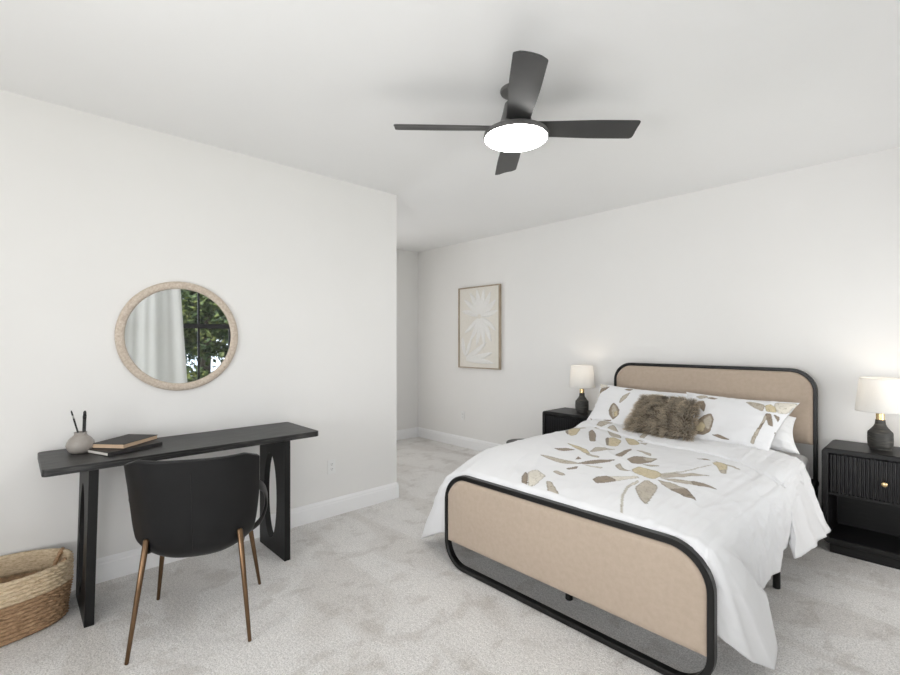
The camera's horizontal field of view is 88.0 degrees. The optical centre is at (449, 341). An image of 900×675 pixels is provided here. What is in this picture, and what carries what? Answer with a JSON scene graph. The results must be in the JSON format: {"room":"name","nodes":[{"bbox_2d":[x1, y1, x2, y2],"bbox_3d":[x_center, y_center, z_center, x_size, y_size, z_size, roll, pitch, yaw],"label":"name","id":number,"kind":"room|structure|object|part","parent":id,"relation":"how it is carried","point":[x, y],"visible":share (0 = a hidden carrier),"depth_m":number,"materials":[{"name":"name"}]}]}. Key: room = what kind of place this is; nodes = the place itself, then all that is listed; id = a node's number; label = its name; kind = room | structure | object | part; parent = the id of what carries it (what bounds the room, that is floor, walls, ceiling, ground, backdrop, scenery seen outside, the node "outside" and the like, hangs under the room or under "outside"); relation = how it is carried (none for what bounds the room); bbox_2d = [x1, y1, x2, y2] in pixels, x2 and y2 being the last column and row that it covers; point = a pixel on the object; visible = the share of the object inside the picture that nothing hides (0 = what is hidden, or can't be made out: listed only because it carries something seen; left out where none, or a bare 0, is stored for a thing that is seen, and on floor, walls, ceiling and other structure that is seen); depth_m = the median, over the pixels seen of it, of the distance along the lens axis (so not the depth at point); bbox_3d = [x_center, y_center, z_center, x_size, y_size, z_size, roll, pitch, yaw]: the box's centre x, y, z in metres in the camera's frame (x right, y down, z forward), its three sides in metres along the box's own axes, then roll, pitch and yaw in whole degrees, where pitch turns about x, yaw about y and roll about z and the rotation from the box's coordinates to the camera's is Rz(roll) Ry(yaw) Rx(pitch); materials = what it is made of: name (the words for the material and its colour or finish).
{"room":"bedroom","nodes":[
{"label":"bedroom","id":0,"kind":"room"},
{"bbox_2d":[0,89,396,564],"bbox_3d":[-2.791,0.043,3.415,4.470,2.742,1.980,0,0,-43],"label":"wall","id":1,"kind":"structure","parent":0,"point":[96,212],"depth_m":2.98,"materials":[{"name":"paint"}]},
{"bbox_2d":[114,282,237,390],"bbox_3d":[-1.741,-0.035,3.021,0.706,0.706,0.031,0,0,-43],"label":"wall mirror","id":2,"kind":"object","parent":1,"relation":"attached to","point":[174,336],"visible":1,"depth_m":3.00,"materials":[{"name":"mirror"}]},
{"bbox_2d":[70,427,417,590],"bbox_3d":[-2.060,1.344,4.091,6.220,0.140,1.996,0,0,-43],"label":"baseboard","id":3,"kind":"structure","parent":1,"relation":"attached to","point":[110,567],"depth_m":3.60,"materials":[{"name":"paint"}]},
{"bbox_2d":[328,459,334,473],"bbox_3d":[-0.959,1.014,3.773,0.070,0.115,0.008,0,0,-43],"label":"wall outlet","id":4,"kind":"object","parent":1,"relation":"attached to","point":[331,463],"visible":1,"depth_m":3.77,"materials":[{"name":"plastic"}]},
{"bbox_2d":[397,249,417,429],"bbox_3d":[-1.243,0.043,6.310,1.990,2.742,0.120,0,0,-43],"label":"wall","id":5,"kind":"structure","parent":0,"point":[407,261],"depth_m":6.81,"materials":[{"name":"paint"}]},
{"bbox_2d":[0,0,899,251],"bbox_3d":[-0.628,-1.378,2.566,6.460,0.100,6.420,0,0,-43],"label":"ceiling","id":6,"kind":"structure","parent":0,"point":[721,92],"depth_m":2.41,"materials":[{"name":"paint"}]},
{"bbox_2d":[394,50,640,174],"bbox_3d":[0.344,-1.190,2.463,1.030,0.277,0.982,0,0,-43],"label":"ceiling fan","id":7,"kind":"object","parent":6,"relation":"hanging from","point":[516,132],"visible":1,"depth_m":2.40,"materials":[{"name":"black metal"}]},
{"bbox_3d":[-0.019,-1.124,2.451,0.545,0.037,0.140,0,0,-2],"label":"blade","id":8,"kind":"part","parent":7,"relation":"part of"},
{"bbox_3d":[0.360,-1.124,2.830,0.140,0.037,0.545,0,0,2],"label":"blade","id":9,"kind":"part","parent":7,"relation":"part of","materials":[{"name":"black wood"}]},
{"bbox_2d":[485,124,546,151],"bbox_3d":[0.348,-1.062,2.462,0.326,0.022,0.326,0,0,-43],"label":"diffuser","id":10,"kind":"object","parent":7,"relation":"attached to","point":[500,137],"depth_m":2.41,"materials":[{"name":"white glass"}]},
{"bbox_3d":[0.331,-1.124,2.095,0.140,0.037,0.545,0,0,3],"label":"blade","id":11,"kind":"part","parent":7,"relation":"part of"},
{"bbox_3d":[0.716,-1.124,2.467,0.545,0.037,0.140,0,0,-1],"label":"blade","id":12,"kind":"part","parent":7,"relation":"part of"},
{"bbox_2d":[0,437,899,674],"bbox_3d":[-0.628,1.454,2.566,6.460,0.080,6.420,0,0,-43],"label":"floor","id":13,"kind":"structure","parent":0,"point":[359,591],"depth_m":2.39,"materials":[{"name":"grey carpet"}]},
{"bbox_2d":[0,547,73,646],"bbox_3d":[-2.340,1.260,2.161,0.934,0.309,0.455,0,0,-43],"label":"woven basket","id":14,"kind":"object","parent":13,"relation":"on","point":[35,585],"visible":1,"depth_m":2.29,"materials":[{"name":"beige wicker"}]},
{"bbox_3d":[-2.049,1.158,2.436,0.066,0.101,0.182,0,0,-43],"label":"handle","id":15,"kind":"part","parent":14,"relation":"part of","materials":[{"name":"beige wicker"}]},
{"bbox_2d":[38,422,317,627],"bbox_3d":[-1.562,1.008,2.838,1.410,0.812,0.495,0,0,-43],"label":"desk","id":16,"kind":"object","parent":13,"relation":"on","point":[273,439],"visible":0.97,"depth_m":2.67,"materials":[{"name":"grey wood"}]},
{"bbox_2d":[65,431,94,453],"bbox_3d":[-2.003,0.546,2.526,0.127,0.112,0.127,0,0,-43],"label":"bud vase","id":17,"kind":"object","parent":16,"relation":"on","point":[79,443],"visible":0.95,"depth_m":2.49,"materials":[{"name":"beige ceramic"}]},
{"bbox_2d":[71,411,78,432],"bbox_3d":[-2.012,0.479,2.516,0.009,0.220,0.060,0,0,30],"label":"pencil","id":18,"kind":"object","parent":17,"relation":"in","point":[73,418],"visible":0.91,"depth_m":2.50,"materials":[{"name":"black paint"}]},
{"bbox_2d":[82,411,86,431],"bbox_3d":[-1.987,0.482,2.531,0.023,0.212,0.017,0,0,-5],"label":"marker pen","id":19,"kind":"object","parent":17,"relation":"in","point":[84,412],"visible":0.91,"depth_m":2.52,"materials":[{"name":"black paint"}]},
{"bbox_3d":[-1.924,1.026,2.468,0.060,0.776,0.412,0,0,-43],"label":"leg","id":20,"kind":"part","parent":16,"relation":"part of","materials":[{"name":"black wood"}]},
{"bbox_2d":[87,441,161,456],"bbox_3d":[-1.811,0.592,2.606,0.188,0.020,0.290,0,0,25],"label":"book","id":21,"kind":"object","parent":16,"relation":"on","point":[104,452],"visible":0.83,"depth_m":2.51,"materials":[{"name":"black paper"}]},
{"bbox_2d":[92,434,157,448],"bbox_3d":[-1.845,0.568,2.656,0.188,0.026,0.262,0,0,5],"label":"book","id":22,"kind":"object","parent":21,"relation":"on","point":[129,440],"visible":1,"depth_m":2.61,"materials":[{"name":"paper"}]},
{"bbox_3d":[-1.190,1.026,3.158,0.038,0.776,0.412,0,0,-43],"label":"leg","id":23,"kind":"part","parent":16,"relation":"part of","materials":[{"name":"black wood"}]},
{"bbox_2d":[124,452,267,664],"bbox_3d":[-1.267,0.975,2.377,0.627,0.882,0.559,0,0,-19],"label":"desk chair","id":24,"kind":"object","parent":13,"relation":"on","point":[203,506],"visible":1,"depth_m":2.16,"materials":[{"name":"black leather"}]},
{"bbox_3d":[-1.406,1.161,2.094,0.027,0.508,0.125,0,0,12],"label":"leg","id":25,"kind":"part","parent":24,"relation":"part of","materials":[{"name":"brown metal"}]},
{"bbox_3d":[-1.558,1.201,2.518,0.121,0.429,0.027,0,0,41],"label":"leg","id":26,"kind":"part","parent":24,"relation":"part of","materials":[{"name":"brown metal"}]},
{"bbox_3d":[-0.986,1.161,2.236,0.125,0.508,0.027,0,0,41],"label":"leg","id":27,"kind":"part","parent":24,"relation":"part of","materials":[{"name":"brown metal"}]},
{"bbox_3d":[-1.122,1.201,2.665,0.027,0.429,0.121,0,0,12],"label":"leg","id":28,"kind":"part","parent":24,"relation":"part of","materials":[{"name":"brown metal"}]},
{"bbox_3d":[-1.006,0.849,2.437,0.093,0.312,0.230,0,0,-19],"label":"arm","id":29,"kind":"part","parent":24,"relation":"part of","materials":[{"name":"black leather"}]},
{"bbox_2d":[506,439,522,443],"bbox_3d":[0.742,1.215,4.731,0.342,0.399,0.342,0,0,-43],"label":"round stool","id":30,"kind":"object","parent":13,"relation":"on","point":[510,440],"visible":0.15,"depth_m":4.78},
{"bbox_2d":[542,407,591,434],"bbox_3d":[1.299,1.064,4.717,0.408,0.700,0.620,0,0,-43],"label":"nightstand","id":31,"kind":"object","parent":13,"relation":"on","point":[560,419],"visible":0.29,"depth_m":4.70,"materials":[{"name":"black wood"}]},
{"bbox_3d":[1.185,0.885,4.609,0.040,0.254,0.540,0,0,-43],"label":"drawer","id":32,"kind":"part","parent":31,"relation":"part of","materials":[{"name":"black paint"}]},
{"bbox_2d":[569,365,594,412],"bbox_3d":[1.331,0.477,4.702,0.258,0.472,0.258,0,0,-43],"label":"table lamp","id":33,"kind":"object","parent":31,"relation":"on","point":[581,376],"visible":1,"depth_m":4.62,"materials":[{"name":"white fabric"}]},
{"bbox_3d":[1.331,0.353,4.702,0.258,0.222,0.258,0,0,-43],"label":"lamp shade","id":34,"kind":"part","parent":33,"relation":"part of","materials":[{"name":"white fabric"}]},
{"bbox_2d":[445,363,818,674],"bbox_3d":[1.321,0.807,3.191,2.319,1.213,1.597,0,0,-43],"label":"bed","id":35,"kind":"object","parent":13,"relation":"on","point":[654,581],"visible":0.73,"depth_m":2.36,"materials":[{"name":"beige fabric"}]},
{"bbox_3d":[0.653,1.278,2.555,0.040,0.272,0.040,0,0,-43],"label":"leg","id":36,"kind":"part","parent":35,"relation":"part of","materials":[{"name":"black metal"}]},
{"bbox_3d":[0.503,1.054,2.403,0.042,0.409,1.515,0,0,-43],"label":"footboard panel","id":37,"kind":"part","parent":35,"relation":"part of","materials":[{"name":"beige fabric"}]},
{"bbox_3d":[0.515,1.119,2.414,0.040,0.590,1.567,0,0,-43],"label":"footboard frame","id":38,"kind":"part","parent":35,"relation":"part of","materials":[{"name":"beige fabric"}]},
{"bbox_3d":[2.135,0.492,3.965,0.047,0.534,1.527,0,0,-43],"label":"headboard panel","id":39,"kind":"part","parent":35,"relation":"part of","materials":[{"name":"beige fabric"}]},
{"bbox_3d":[2.146,0.807,3.975,0.034,1.213,1.575,0,0,-43],"label":"headboard frame","id":40,"kind":"part","parent":35,"relation":"part of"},
{"bbox_3d":[1.873,1.278,2.672,0.038,0.272,0.038,0,0,-43],"label":"leg","id":41,"kind":"part","parent":35,"relation":"part of","materials":[{"name":"black metal"}]},
{"bbox_2d":[778,451,808,473],"bbox_3d":[1.312,0.941,3.193,2.175,0.237,1.513,0,0,-43],"label":"mattress","id":42,"kind":"object","parent":35,"relation":"on","point":[802,458],"visible":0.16,"depth_m":3.33,"materials":[{"name":"white fabric"}]},
{"bbox_2d":[421,419,830,669],"bbox_3d":[1.115,1.042,3.123,1.858,0.700,2.045,0,0,-43],"label":"duvet","id":43,"kind":"object","parent":42,"relation":"on","point":[739,507],"visible":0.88,"depth_m":2.56,"materials":[{"name":"fabric"}]},
{"bbox_2d":[587,384,687,424],"bbox_3d":[1.629,0.588,4.046,0.280,0.372,0.935,0,0,-43],"label":"pillow sham","id":44,"kind":"object","parent":43,"relation":"on","point":[613,404],"visible":0.49,"depth_m":4.12,"materials":[{"name":"fabric"}]},
{"bbox_2d":[622,394,702,442],"bbox_3d":[1.681,0.582,3.701,0.308,0.321,0.605,0,0,-40],"label":"fur pillow","id":45,"kind":"object","parent":43,"relation":"on","point":[654,415],"visible":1,"depth_m":3.63,"materials":[{"name":"brown fur"}]},
{"bbox_2d":[686,392,798,450],"bbox_3d":[2.103,0.595,3.472,0.281,0.358,0.773,0,0,-40],"label":"pillow sham","id":46,"kind":"object","parent":43,"relation":"on","point":[751,423],"visible":0.8,"depth_m":3.37,"materials":[{"name":"fabric"}]},
{"bbox_2d":[770,416,799,453],"bbox_3d":[2.277,0.647,3.509,0.276,0.285,0.625,0,0,-43],"label":"sleeping pillow","id":47,"kind":"object","parent":42,"relation":"on","point":[783,441],"visible":0.23,"depth_m":3.29,"materials":[{"name":"white fabric"}]},
{"bbox_2d":[822,439,899,569],"bbox_3d":[2.861,1.064,3.054,0.408,0.700,0.620,0,0,-43],"label":"nightstand","id":48,"kind":"object","parent":13,"relation":"on","point":[861,484],"visible":0.99,"depth_m":3.09,"materials":[{"name":"black wood"}]},
{"bbox_2d":[829,490,899,506],"bbox_3d":[2.867,1.019,3.060,0.350,0.020,0.552,0,0,-43],"label":"shelf","id":49,"kind":"object","parent":48,"relation":"attached to","point":[853,495],"depth_m":3.00,"materials":[{"name":"black wood"}]},
{"bbox_3d":[2.747,0.885,2.947,0.040,0.254,0.540,0,0,-43],"label":"drawer","id":50,"kind":"part","parent":48,"relation":"part of","materials":[{"name":"black paint"}]},
{"bbox_3d":[3.000,1.044,3.186,0.016,0.560,0.552,0,0,-43],"label":"panel","id":51,"kind":"part","parent":48,"relation":"part of","materials":[{"name":"black wood"}]},
{"bbox_2d":[855,377,899,450],"bbox_3d":[2.853,0.477,3.090,0.258,0.472,0.258,0,0,-43],"label":"table lamp","id":52,"kind":"object","parent":48,"relation":"on","point":[880,396],"visible":1,"depth_m":3.04,"materials":[{"name":"white fabric"}]},
{"bbox_3d":[2.853,0.353,3.090,0.258,0.222,0.258,0,0,-43],"label":"lamp shade","id":53,"kind":"part","parent":52,"relation":"part of","materials":[{"name":"white fabric"}]},
{"bbox_3d":[2.725,0.897,2.922,0.028,0.033,0.033,0,0,-43],"label":"knob","id":54,"kind":"part","parent":48,"relation":"part of","materials":[{"name":"gold metal"}]},
{"bbox_2d":[418,147,899,509],"bbox_3d":[1.683,0.043,4.737,0.120,2.742,6.420,0,0,-43],"label":"wall","id":55,"kind":"structure","parent":0,"point":[799,269],"depth_m":4.17,"materials":[{"name":"paint"}]},
{"bbox_2d":[418,427,500,451],"bbox_3d":[1.633,1.344,4.691,0.016,0.140,6.180,0,0,-43],"label":"baseboard","id":56,"kind":"structure","parent":55,"relation":"attached to","point":[470,443],"depth_m":6.34,"materials":[{"name":"paint"}]},
{"bbox_2d":[458,284,500,369],"bbox_3d":[0.372,-0.181,6.010,0.042,1.059,0.726,0,0,-43],"label":"framed art","id":57,"kind":"object","parent":55,"relation":"attached to","point":[479,307],"visible":1,"depth_m":5.98,"materials":[{"name":"white paper"}]}
]}

